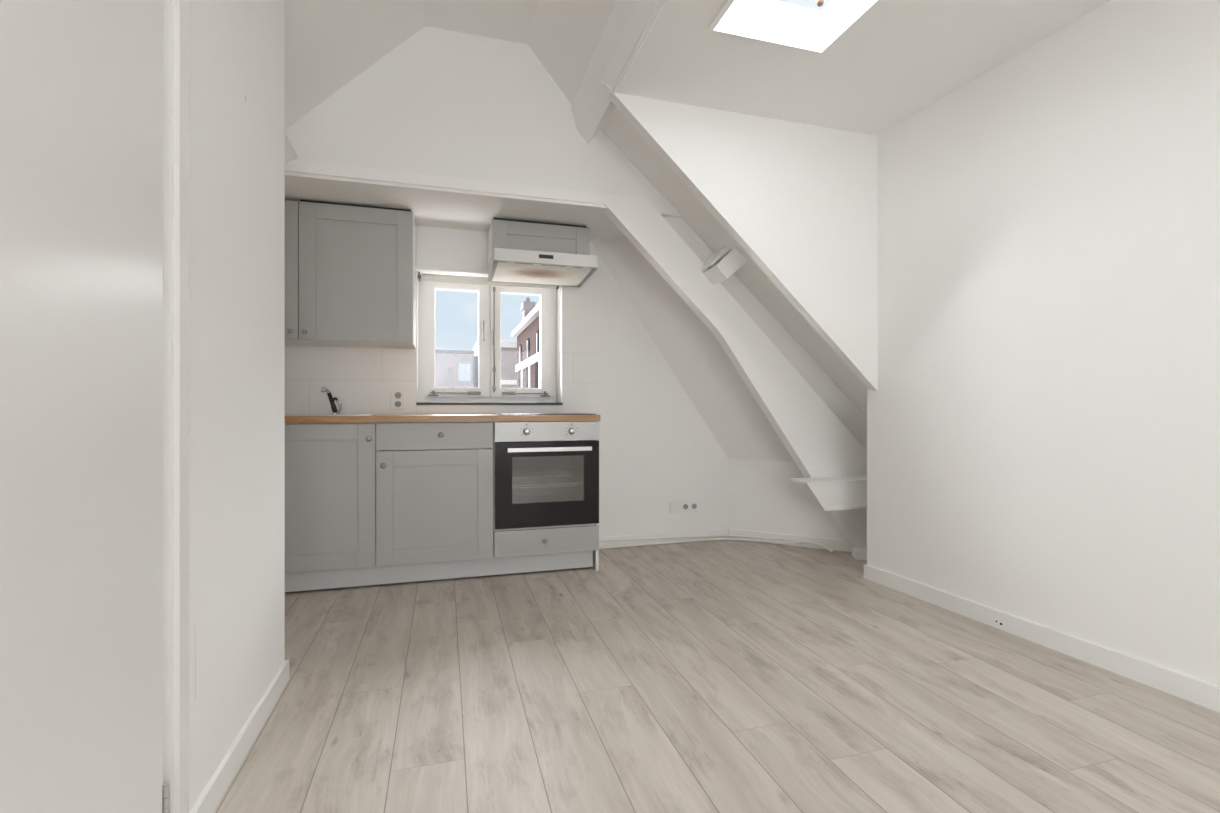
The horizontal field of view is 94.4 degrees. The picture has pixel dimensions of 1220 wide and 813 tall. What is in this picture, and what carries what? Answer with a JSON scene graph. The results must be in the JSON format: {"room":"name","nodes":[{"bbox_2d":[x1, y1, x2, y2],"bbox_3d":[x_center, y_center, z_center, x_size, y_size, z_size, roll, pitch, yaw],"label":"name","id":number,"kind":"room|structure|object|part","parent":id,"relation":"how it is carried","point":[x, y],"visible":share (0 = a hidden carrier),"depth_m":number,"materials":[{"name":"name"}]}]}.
{"room":"studio apartment","nodes":[
{"label":"studio apartment","id":0,"kind":"room"},
{"bbox_2d":[163,0,284,812],"bbox_3d":[-0.532,-0.328,-0.211,0.080,2.560,4.495,0,0,-16],"label":"wall","id":1,"kind":"structure","parent":0,"point":[237,47],"depth_m":1.45,"materials":[{"name":"paint"}]},
{"bbox_2d":[0,0,188,812],"bbox_3d":[-0.760,-0.103,0.707,0.181,2.110,1.025,0,0,-16],"label":"door","id":2,"kind":"structure","parent":1,"relation":"in","point":[81,81],"depth_m":0.83,"materials":[{"name":"paint"}]},
{"bbox_3d":[-0.798,-0.103,0.696,0.100,2.110,1.025,0,0,-16],"label":"frame","id":3,"kind":"part","parent":2,"relation":"part of","materials":[{"name":"paint"}]},
{"bbox_2d":[190,659,288,812],"bbox_3d":[-1.055,0.917,1.572,0.102,0.070,0.802,0,0,-16],"label":"baseboard","id":4,"kind":"structure","parent":1,"relation":"attached to","point":[208,801],"depth_m":1.51,"materials":[{"name":"paint"}]},
{"bbox_2d":[285,0,424,128],"bbox_3d":[-0.756,-1.425,0.127,1.200,1.182,5.470,0,0,-16],"label":"ceiling","id":5,"kind":"structure","parent":0,"point":[329,43],"depth_m":2.54,"materials":[{"name":"paint"}]},
{"bbox_2d":[285,130,297,163],"bbox_3d":[-1.514,-1.248,2.265,0.272,0.200,0.900,0,0,-16],"label":"roof beam","id":6,"kind":"structure","parent":5,"relation":"attached to","point":[290,153],"depth_m":2.65,"materials":[{"name":"paint"}]},
{"bbox_2d":[285,26,671,206],"bbox_3d":[-0.712,-1.573,2.991,2.520,0.870,0.040,0,0,-16],"label":"wall","id":7,"kind":"structure","parent":0,"point":[442,102],"depth_m":2.96,"materials":[{"name":"paint"}]},
{"bbox_2d":[424,0,537,43],"bbox_3d":[0.069,-1.976,0.369,0.560,0.045,5.470,0,0,-16],"label":"ceiling","id":8,"kind":"structure","parent":0,"point":[507,20],"depth_m":2.84,"materials":[{"name":"paint"}]},
{"bbox_2d":[285,172,681,240],"bbox_3d":[-0.819,-1.135,3.283,2.520,0.046,0.678,0,0,-16],"label":"ceiling","id":9,"kind":"structure","parent":0,"point":[437,207],"depth_m":3.11,"materials":[{"name":"paint"}]},
{"bbox_2d":[285,226,727,536],"bbox_3d":[-0.576,-0.348,3.788,3.270,2.600,0.266,0,0,-16],"label":"wall","id":10,"kind":"structure","parent":0,"point":[656,449],"depth_m":3.82,"materials":[{"name":"paint"}]},
{"bbox_2d":[285,200,310,345],"bbox_3d":[-1.844,-0.724,3.094,0.306,0.739,0.348,0,0,-16],"label":"upper cabinet","id":11,"kind":"object","parent":10,"relation":"attached to","point":[291,207],"visible":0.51,"depth_m":2.99,"materials":[{"name":"grey wood"}]},
{"bbox_3d":[-1.806,-0.724,2.965,0.306,0.735,0.018,0,0,-16],"label":"door","id":12,"kind":"part","parent":11,"relation":"part of","materials":[{"name":"grey wood"}]},
{"bbox_2d":[299,200,415,348],"bbox_3d":[-1.419,-0.733,3.219,0.576,0.758,0.348,0,0,-16],"label":"upper cabinet","id":13,"kind":"object","parent":10,"relation":"attached to","point":[357,263],"visible":1,"depth_m":3.09,"materials":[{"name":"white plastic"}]},
{"bbox_2d":[391,391,404,408],"bbox_3d":[-1.290,-0.040,3.432,0.080,0.113,0.015,0,0,-16],"label":"wall socket","id":14,"kind":"object","parent":10,"relation":"attached to","point":[397,397],"visible":1,"depth_m":3.43,"materials":[{"name":"white plastic"}]},
{"bbox_2d":[416,266,487,275],"bbox_3d":[-0.912,-0.846,3.549,0.590,0.021,0.055,0,0,-16],"label":"trim","id":15,"kind":"structure","parent":10,"relation":"attached to","point":[418,268],"depth_m":3.51,"materials":[{"name":"paint"}]},
{"bbox_2d":[418,279,555,402],"bbox_3d":[-0.807,-0.435,3.787,0.907,0.825,0.118,0,0,-16],"label":"window","id":16,"kind":"structure","parent":10,"relation":"in","point":[489,390],"depth_m":3.77,"materials":[{"name":"paint"}]},
{"bbox_3d":[-1.009,-0.440,3.736,0.405,0.753,0.052,0,0,-16],"label":"sash","id":17,"kind":"part","parent":16,"relation":"part of","materials":[{"name":"paint"}]},
{"bbox_2d":[418,272,558,289],"bbox_3d":[-0.770,-0.815,3.651,0.896,0.067,0.050,0,0,-16],"label":"roller blind","id":18,"kind":"object","parent":16,"relation":"attached to","point":[439,278],"visible":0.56,"depth_m":3.60,"materials":[{"name":"fabric"}]},
{"bbox_3d":[-0.609,-0.440,3.854,0.406,0.753,0.052,0,0,-16],"label":"sash","id":19,"kind":"part","parent":16,"relation":"part of","materials":[{"name":"paint"}]},
{"bbox_2d":[416,402,562,404],"bbox_3d":[-0.777,-0.018,3.687,0.911,0.015,0.217,0,0,-16],"label":"trim","id":20,"kind":"structure","parent":10,"relation":"attached to","point":[417,403],"depth_m":3.56,"materials":[{"name":"stone"}]},
{"bbox_2d":[488,218,589,263],"bbox_3d":[-0.449,-1.002,3.520,0.586,0.218,0.317,0,0,-16],"label":"upper cabinet","id":21,"kind":"object","parent":10,"relation":"attached to","point":[504,233],"visible":0.76,"depth_m":3.37,"materials":[{"name":"grey wood"}]},
{"bbox_2d":[488,248,597,286],"bbox_3d":[-0.422,-0.843,3.448,0.598,0.103,0.456,0,0,-16],"label":"hood","id":22,"kind":"object","parent":10,"relation":"attached to","point":[505,265],"visible":1,"depth_m":3.31,"materials":[{"name":"metal"}]},
{"bbox_2d":[599,529,727,546],"bbox_3d":[0.330,0.916,3.916,1.100,0.072,0.012,0,0,-16],"label":"baseboard","id":23,"kind":"structure","parent":10,"relation":"attached to","point":[714,531],"depth_m":3.92,"materials":[{"name":"paint"}]},
{"bbox_2d":[669,500,697,512],"bbox_3d":[0.514,0.702,3.968,0.213,0.078,0.015,0,0,-16],"label":"wall socket","id":24,"kind":"object","parent":10,"relation":"attached to","point":[677,506],"visible":1,"depth_m":3.96,"materials":[{"name":"white plastic"}]},
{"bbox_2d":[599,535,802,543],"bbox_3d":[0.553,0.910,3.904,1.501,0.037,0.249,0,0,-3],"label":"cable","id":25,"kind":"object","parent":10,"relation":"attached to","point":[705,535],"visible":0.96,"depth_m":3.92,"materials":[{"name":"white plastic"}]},
{"bbox_2d":[528,0,615,104],"bbox_3d":[0.517,-1.756,0.501,0.425,0.484,5.470,0,0,-16],"label":"ceiling","id":26,"kind":"structure","parent":0,"point":[565,35],"depth_m":2.75,"materials":[{"name":"paint"}]},
{"bbox_2d":[571,0,665,143],"bbox_3d":[0.625,-1.595,0.574,0.178,0.266,5.350,0,0,-16],"label":"roof beam","id":27,"kind":"structure","parent":26,"relation":"attached to","point":[591,109],"depth_m":2.52,"materials":[{"name":"paint"}]},
{"bbox_2d":[591,235,794,461],"bbox_3d":[0.582,-0.505,3.804,1.963,1.785,0.912,0,0,27],"label":"ceiling","id":28,"kind":"structure","parent":0,"point":[701,365],"depth_m":3.84,"materials":[{"name":"paint"}]},
{"bbox_2d":[214,540,1219,812],"bbox_3d":[0.724,1.002,0.994,4.350,0.100,6.300,0,0,-16],"label":"floor","id":29,"kind":"structure","parent":0,"point":[719,676],"depth_m":1.78,"materials":[{"name":"beige laminate"}]},
{"bbox_2d":[285,423,375,572],"bbox_3d":[-1.627,0.461,3.060,0.713,0.751,0.521,0,0,-16],"label":"base cabinet","id":30,"kind":"object","parent":29,"relation":"on","point":[330,468],"visible":0.49,"depth_m":2.88,"materials":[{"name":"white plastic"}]},
{"bbox_2d":[285,414,599,422],"bbox_3d":[-1.051,0.066,3.240,1.926,0.035,0.510,0,0,-16],"label":"countertop","id":31,"kind":"structure","parent":30,"relation":"on","point":[378,418],"depth_m":3.02,"materials":[{"name":"brown wood"}]},
{"bbox_2d":[285,414,377,415],"bbox_3d":[-1.601,0.116,3.084,0.585,0.144,0.390,0,0,-16],"label":"sink","id":32,"kind":"object","parent":31,"relation":"in","point":[285,414],"visible":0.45,"depth_m":3.14,"materials":[{"name":"metal"}]},
{"bbox_2d":[321,386,341,413],"bbox_3d":[-1.605,-0.035,3.239,0.111,0.159,0.077,0,0,-40],"label":"tap","id":33,"kind":"object","parent":31,"relation":"on","point":[324,388],"visible":0.98,"depth_m":3.25,"materials":[{"name":"silver metal"}]},
{"bbox_3d":[-1.622,-0.094,3.220,0.027,0.043,0.082,0,0,1],"label":"spout","id":34,"kind":"part","parent":33,"relation":"part of","materials":[{"name":"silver metal"}]},
{"bbox_2d":[491,413,595,414],"bbox_3d":[-0.417,0.045,3.434,0.565,0.005,0.455,0,0,-16],"label":"cooktop","id":35,"kind":"object","parent":31,"relation":"in","point":[491,413],"visible":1,"depth_m":3.29,"materials":[{"name":"black ceramic"}]},
{"bbox_2d":[376,422,492,566],"bbox_3d":[-0.994,0.461,3.246,0.602,0.751,0.521,0,0,-16],"label":"base cabinet","id":36,"kind":"object","parent":29,"relation":"on","point":[434,480],"visible":0.99,"depth_m":3.02,"materials":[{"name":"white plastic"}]},
{"bbox_3d":[-0.932,0.159,3.034,0.599,0.142,0.018,0,0,-16],"label":"drawer","id":37,"kind":"part","parent":36,"relation":"part of","materials":[{"name":"grey wood"}]},
{"bbox_2d":[285,551,592,591],"bbox_3d":[-1.010,0.888,3.052,1.893,0.103,0.016,0,0,-16],"label":"plinth","id":38,"kind":"object","parent":29,"relation":"on","point":[339,578],"visible":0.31,"depth_m":3.06,"materials":[{"name":"grey wood"}]},
{"bbox_2d":[493,422,598,569],"bbox_3d":[-0.416,0.518,3.414,0.598,0.867,0.525,0,0,-16],"label":"base cabinet","id":39,"kind":"object","parent":29,"relation":"on","point":[512,542],"visible":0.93,"depth_m":3.19,"materials":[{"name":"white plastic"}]},
{"bbox_2d":[494,421,598,529],"bbox_3d":[-0.404,0.381,3.379,0.596,0.588,0.488,0,0,-16],"label":"oven","id":40,"kind":"object","parent":39,"relation":"in","point":[554,481],"visible":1,"depth_m":3.22,"materials":[{"name":"glass"}]},
{"bbox_3d":[-0.351,0.141,3.198,0.596,0.108,0.030,0,0,-16],"label":"control panel","id":41,"kind":"part","parent":40,"relation":"part of","materials":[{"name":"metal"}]},
{"bbox_3d":[-0.336,0.239,3.166,0.475,0.023,0.041,0,0,-16],"label":"handle","id":42,"kind":"part","parent":40,"relation":"part of","materials":[{"name":"metal"}]},
{"bbox_3d":[-0.352,0.761,3.201,0.596,0.143,0.018,0,0,-16],"label":"drawer","id":43,"kind":"part","parent":39,"relation":"part of","materials":[{"name":"grey wood"}]},
{"bbox_3d":[-0.142,0.518,3.514,0.016,0.867,0.486,0,0,-16],"label":"panel","id":44,"kind":"part","parent":39,"relation":"part of","materials":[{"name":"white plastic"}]},
{"bbox_2d":[285,159,866,551],"bbox_3d":[0.037,-0.117,3.211,4.080,2.137,0.080,0,0,-16],"label":"beam","id":45,"kind":"structure","parent":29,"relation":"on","point":[818,442],"depth_m":3.38,"materials":[{"name":"paint"}]},
{"bbox_2d":[700,246,747,284],"bbox_3d":[0.655,-0.820,3.288,0.230,0.207,0.240,0,0,-16],"label":"stub","id":46,"kind":"object","parent":45,"relation":"attached to","point":[721,265],"visible":0.79,"depth_m":3.19,"materials":[{"name":"paint"}]},
{"bbox_2d":[790,475,866,510],"bbox_3d":[1.571,0.533,3.535,0.912,0.179,0.173,0,0,-16],"label":"tie","id":47,"kind":"object","parent":45,"relation":"attached to","point":[840,492],"visible":0.48,"depth_m":3.41,"materials":[{"name":"paint"}]},
{"bbox_3d":[1.572,0.449,3.534,0.912,0.010,0.171,0,0,-16],"label":"lid","id":48,"kind":"part","parent":47,"relation":"part of","materials":[{"name":"paint"}]},
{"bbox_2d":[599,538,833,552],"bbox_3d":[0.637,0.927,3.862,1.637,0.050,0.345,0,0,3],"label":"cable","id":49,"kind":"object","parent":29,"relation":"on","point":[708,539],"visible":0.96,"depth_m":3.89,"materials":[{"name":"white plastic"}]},
{"bbox_2d":[602,107,866,416],"bbox_3d":[1.066,-0.600,3.247,2.395,2.159,0.500,0,0,-16],"label":"ceiling","id":50,"kind":"structure","parent":0,"point":[618,129],"depth_m":3.25,"materials":[{"name":"paint"}]},
{"bbox_2d":[603,83,876,390],"bbox_3d":[0.724,-0.779,2.865,1.575,1.454,0.030,0,0,-16],"label":"wall","id":51,"kind":"structure","parent":0,"point":[801,198],"depth_m":2.92,"materials":[{"name":"paint"}]},
{"bbox_2d":[599,81,871,389],"bbox_3d":[0.702,-0.812,2.888,1.565,1.472,0.046,0,0,-16],"label":"rafter","id":52,"kind":"object","parent":51,"relation":"attached to","point":[601,87],"visible":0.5,"depth_m":2.87,"materials":[{"name":"paint"}]},
{"bbox_2d":[663,217,866,450],"bbox_3d":[0.966,-0.437,3.546,2.372,2.434,0.140,0,0,-16],"label":"ceiling","id":53,"kind":"structure","parent":0,"point":[847,412],"depth_m":3.55,"materials":[{"name":"paint"}]},
{"bbox_2d":[728,459,842,539],"bbox_3d":[1.522,0.652,3.795,1.750,0.600,0.100,0,0,27],"label":"wall","id":54,"kind":"structure","parent":0,"point":[762,496],"depth_m":3.94,"materials":[{"name":"paint"}]},
{"bbox_2d":[728,529,850,551],"bbox_3d":[1.452,0.916,3.767,1.350,0.072,0.012,0,0,27],"label":"baseboard","id":55,"kind":"structure","parent":54,"relation":"attached to","point":[833,544],"depth_m":3.85,"materials":[{"name":"paint"}]},
{"bbox_2d":[852,547,866,559],"bbox_3d":[1.763,0.929,3.587,0.495,0.045,0.169,0,0,-16],"label":"baseboard","id":56,"kind":"structure","parent":54,"relation":"attached to","point":[857,553],"depth_m":3.51,"materials":[{"name":"paint"}]},
{"bbox_2d":[607,0,1109,135],"bbox_3d":[1.627,-1.488,0.582,1.950,0.040,5.000,0,0,-16],"label":"ceiling","id":57,"kind":"structure","parent":0,"point":[900,58],"depth_m":2.37,"materials":[{"name":"paint"}]},
{"bbox_2d":[708,0,878,52],"bbox_3d":[0.746,-1.542,1.879,0.550,0.172,0.845,0,0,-16],"label":"window","id":58,"kind":"structure","parent":57,"relation":"in","point":[770,14],"depth_m":2.25,"materials":[{"name":"paint"}]},
{"bbox_3d":[0.799,-1.553,2.147,0.028,0.060,0.028,0,0,-16],"label":"opening knob","id":59,"kind":"part","parent":58,"relation":"part of","materials":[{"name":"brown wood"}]},
{"bbox_2d":[867,0,1219,686],"bbox_3d":[2.285,-0.298,0.812,0.080,2.500,4.950,0,0,-19],"label":"wall","id":60,"kind":"structure","parent":0,"point":[1043,414],"depth_m":2.18,"materials":[{"name":"paint"}]},
{"bbox_2d":[864,564,1219,712],"bbox_3d":[2.239,0.914,0.800,0.015,0.076,4.960,0,0,-19],"label":"baseboard","id":61,"kind":"structure","parent":60,"relation":"attached to","point":[1202,693],"depth_m":2.17,"materials":[{"name":"paint"}]},
{"label":"outside","id":62,"kind":"structure","parent":0,"visible":0},
{"bbox_3d":[-3.680,8.002,48.009,100.000,0.100,85.800,0,0,-16],"label":"ground","id":63,"kind":"structure","parent":62,"visible":0},
{"bbox_2d":[435,349,473,387],"bbox_3d":[-6.385,3.302,14.019,5.750,9.300,9.500,0,0,-16],"label":"extension","id":64,"kind":"object","parent":63,"relation":"on","point":[453,368],"visible":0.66,"depth_m":13.48,"materials":[{"name":"brick"}]},
{"bbox_3d":[-3.476,-0.828,13.518,0.310,0.480,0.100,0,0,-16],"label":"window casing","id":65,"kind":"part","parent":64,"relation":"part of","materials":[{"name":"white paint"}]},
{"bbox_2d":[473,356,477,387],"bbox_3d":[-3.598,3.327,15.619,0.500,9.250,2.000,0,0,-16],"label":"wall","id":66,"kind":"structure","parent":63,"relation":"on","point":[475,358],"depth_m":14.61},
{"bbox_2d":[473,341,516,387],"bbox_3d":[-4.404,2.277,34.065,7.450,11.350,8.150,0,0,-16],"label":"brick building","id":67,"kind":"structure","parent":63,"relation":"on","point":[508,349],"depth_m":29.68,"materials":[{"name":"white paint"}]},
{"bbox_2d":[512,298,539,387],"bbox_3d":[0.923,1.617,20.595,7.420,12.670,13.400,0,0,-16],"label":"brick house","id":68,"kind":"structure","parent":63,"relation":"on","point":[527,333],"depth_m":22.10,"materials":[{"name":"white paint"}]},
{"bbox_3d":[-3.745,-0.963,23.997,0.060,1.270,0.200,0,0,-16],"label":"window casing","id":69,"kind":"part","parent":68,"relation":"part of","materials":[{"name":"white paint"}]},
{"bbox_3d":[-3.097,-0.963,21.791,0.060,1.270,0.200,0,0,-16],"label":"window casing","id":70,"kind":"part","parent":68,"relation":"part of","materials":[{"name":"white paint"}]},
{"bbox_3d":[-2.421,-0.963,19.488,0.060,1.270,0.200,0,0,-16],"label":"window casing","id":71,"kind":"part","parent":68,"relation":"part of","materials":[{"name":"white paint"}]}
]}

